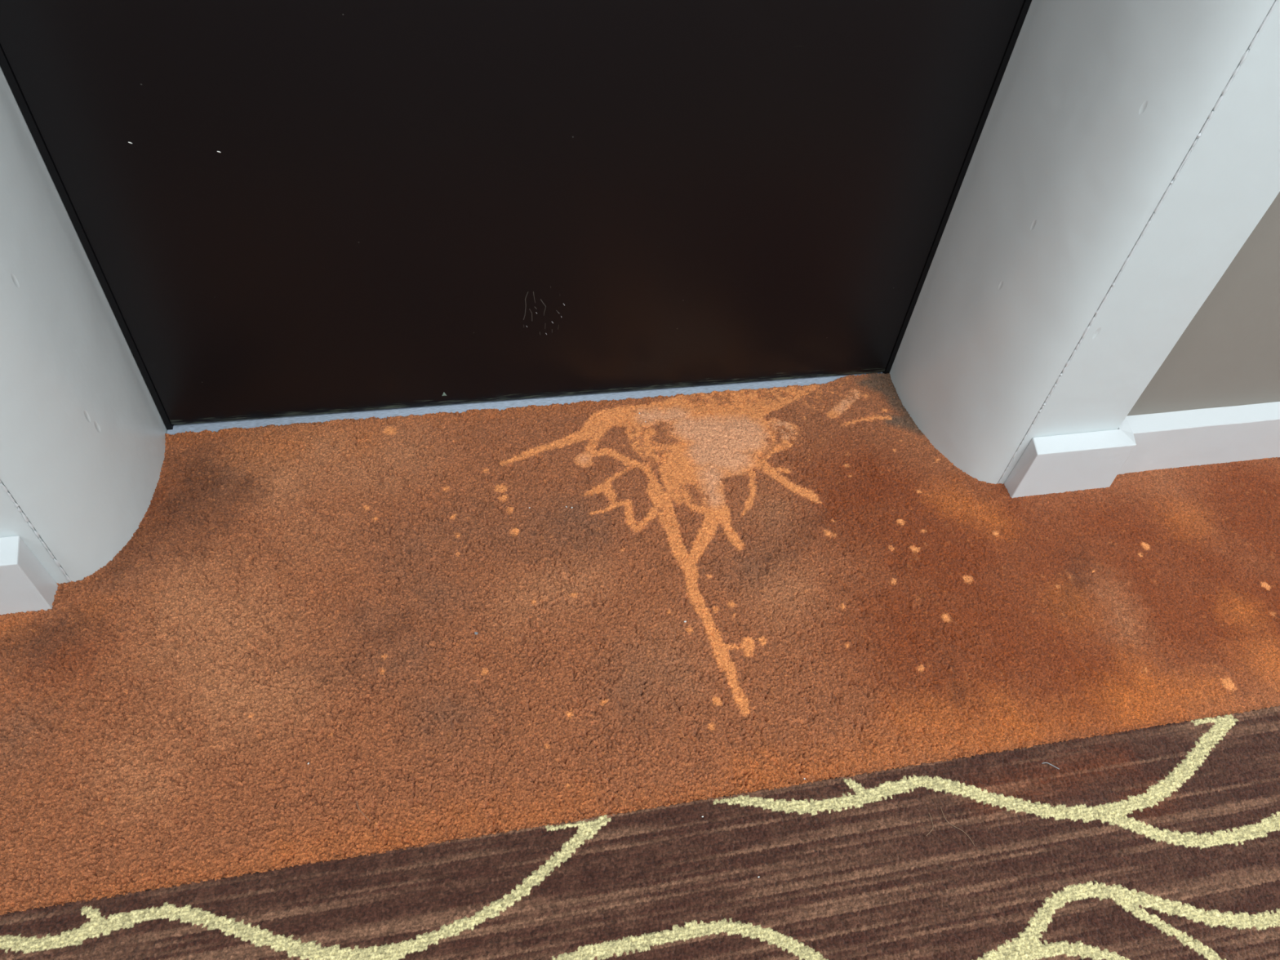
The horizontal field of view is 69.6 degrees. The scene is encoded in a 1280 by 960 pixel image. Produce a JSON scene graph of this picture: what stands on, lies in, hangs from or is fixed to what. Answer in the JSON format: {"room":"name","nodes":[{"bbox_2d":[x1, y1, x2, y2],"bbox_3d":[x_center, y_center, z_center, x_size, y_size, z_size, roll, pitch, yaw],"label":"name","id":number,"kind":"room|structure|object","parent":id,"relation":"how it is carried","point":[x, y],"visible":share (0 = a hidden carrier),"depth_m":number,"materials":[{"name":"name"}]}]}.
{"room":"hotel corridor","nodes":[
{"label":"hotel corridor","id":0,"kind":"room"},
{"bbox_2d":[8,709,1254,912],"bbox_3d":[0.298,0.766,0.494,8.400,0.052,2.520,-6,51,-10],"label":"floor","id":1,"kind":"structure","parent":0,"point":[1253,709],"depth_m":0.83,"materials":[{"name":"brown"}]},
{"bbox_2d":[166,372,883,435],"bbox_3d":[-0.112,-0.107,1.159,0.898,0.004,0.058,-6,51,-10],"label":"threshold strip","id":2,"kind":"object","parent":1,"relation":"on","point":[502,404],"visible":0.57,"depth_m":1.14,"materials":[{"name":"silver metal"}]},
{"bbox_2d":[0,372,1279,915],"bbox_3d":[0.233,0.070,1.038,3.798,0.011,0.526,-6,51,-10],"label":"carpet","id":3,"kind":"object","parent":1,"relation":"on","point":[852,601],"visible":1,"depth_m":0.94,"materials":[{"name":"orange carpet"}]},
{"bbox_2d":[0,705,1279,959],"bbox_3d":[0.455,0.967,0.295,3.798,0.005,1.849,-6,51,-10],"label":"carpet","id":4,"kind":"object","parent":1,"relation":"on","point":[1156,842],"visible":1,"depth_m":0.79,"materials":[{"name":"brown carpet"}]},
{"bbox_2d":[940,806,974,845],"bbox_3d":[0.285,0.313,0.831,0.006,0.001,0.042,-28,58,-26],"label":"strand","id":5,"kind":"object","parent":4,"relation":"on","point":[940,806],"visible":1,"depth_m":0.83,"materials":[{"name":"brown fabric"}]},
{"bbox_2d":[1126,191,1279,416],"bbox_3d":[2.416,-1.085,0.658,3.840,2.408,0.305,-6,51,-10],"label":"wall","id":6,"kind":"structure","parent":0,"point":[1228,354],"depth_m":1.02,"materials":[{"name":"grey paint"}]},
{"bbox_2d":[1004,417,1136,497],"bbox_3d":[0.517,-0.026,1.094,0.153,0.092,0.040,-6,51,-10],"label":"plinth block","id":7,"kind":"object","parent":6,"relation":"attached to","point":[1055,464],"visible":0.91,"depth_m":1.07,"materials":[{"name":"white paint"}]},
{"bbox_2d":[889,0,1275,484],"bbox_3d":[0.475,-0.748,0.410,0.114,2.058,0.248,-6,51,-10],"label":"door jamb","id":8,"kind":"structure","parent":6,"relation":"in","point":[1097,106],"depth_m":0.88,"materials":[{"name":"white paint"}]},
{"bbox_2d":[0,0,1031,430],"bbox_3d":[-0.036,-0.775,0.383,0.899,2.052,0.038,-5,50,-10],"label":"door","id":9,"kind":"structure","parent":8,"relation":"attached to","point":[278,208],"depth_m":0.91,"materials":[{"name":"black paint"}]},
{"bbox_2d":[997,0,1279,484],"bbox_3d":[0.565,-0.667,0.350,0.123,2.058,0.019,-6,51,-10],"label":"door frame","id":10,"kind":"structure","parent":6,"relation":"attached to","point":[1228,177],"depth_m":0.87,"materials":[{"name":"white paint"}]},
{"bbox_2d":[1117,401,1279,475],"bbox_3d":[2.380,-0.214,1.440,3.698,0.091,0.022,-6,51,-10],"label":"baseboard","id":11,"kind":"structure","parent":6,"relation":"attached to","point":[1215,435],"depth_m":1.11,"materials":[{"name":"white paint"}]},
{"bbox_3d":[-2.246,-0.630,-0.190,3.440,2.408,0.305,-6,51,-10],"label":"wall","id":12,"kind":"structure","parent":0,"visible":0},
{"bbox_2d":[0,535,57,614],"bbox_3d":[-0.653,0.091,0.879,0.149,0.092,0.048,-6,51,-10],"label":"plinth block","id":13,"kind":"object","parent":12,"relation":"attached to","point":[25,584],"visible":1,"depth_m":0.88,"materials":[{"name":"white paint"}]},
{"bbox_2d":[0,479,71,583],"bbox_3d":[-0.556,-0.558,0.146,0.123,2.058,0.019,-6,51,-10],"label":"door frame","id":14,"kind":"structure","parent":12,"relation":"attached to","point":[14,522],"depth_m":0.86,"materials":[{"name":"white paint"}]},
{"bbox_2d":[0,66,167,582],"bbox_3d":[-0.509,-0.652,0.231,0.114,2.058,0.248,-6,51,-10],"label":"door jamb","id":15,"kind":"structure","parent":12,"relation":"in","point":[82,431],"depth_m":0.84,"materials":[{"name":"white paint"}]}
]}

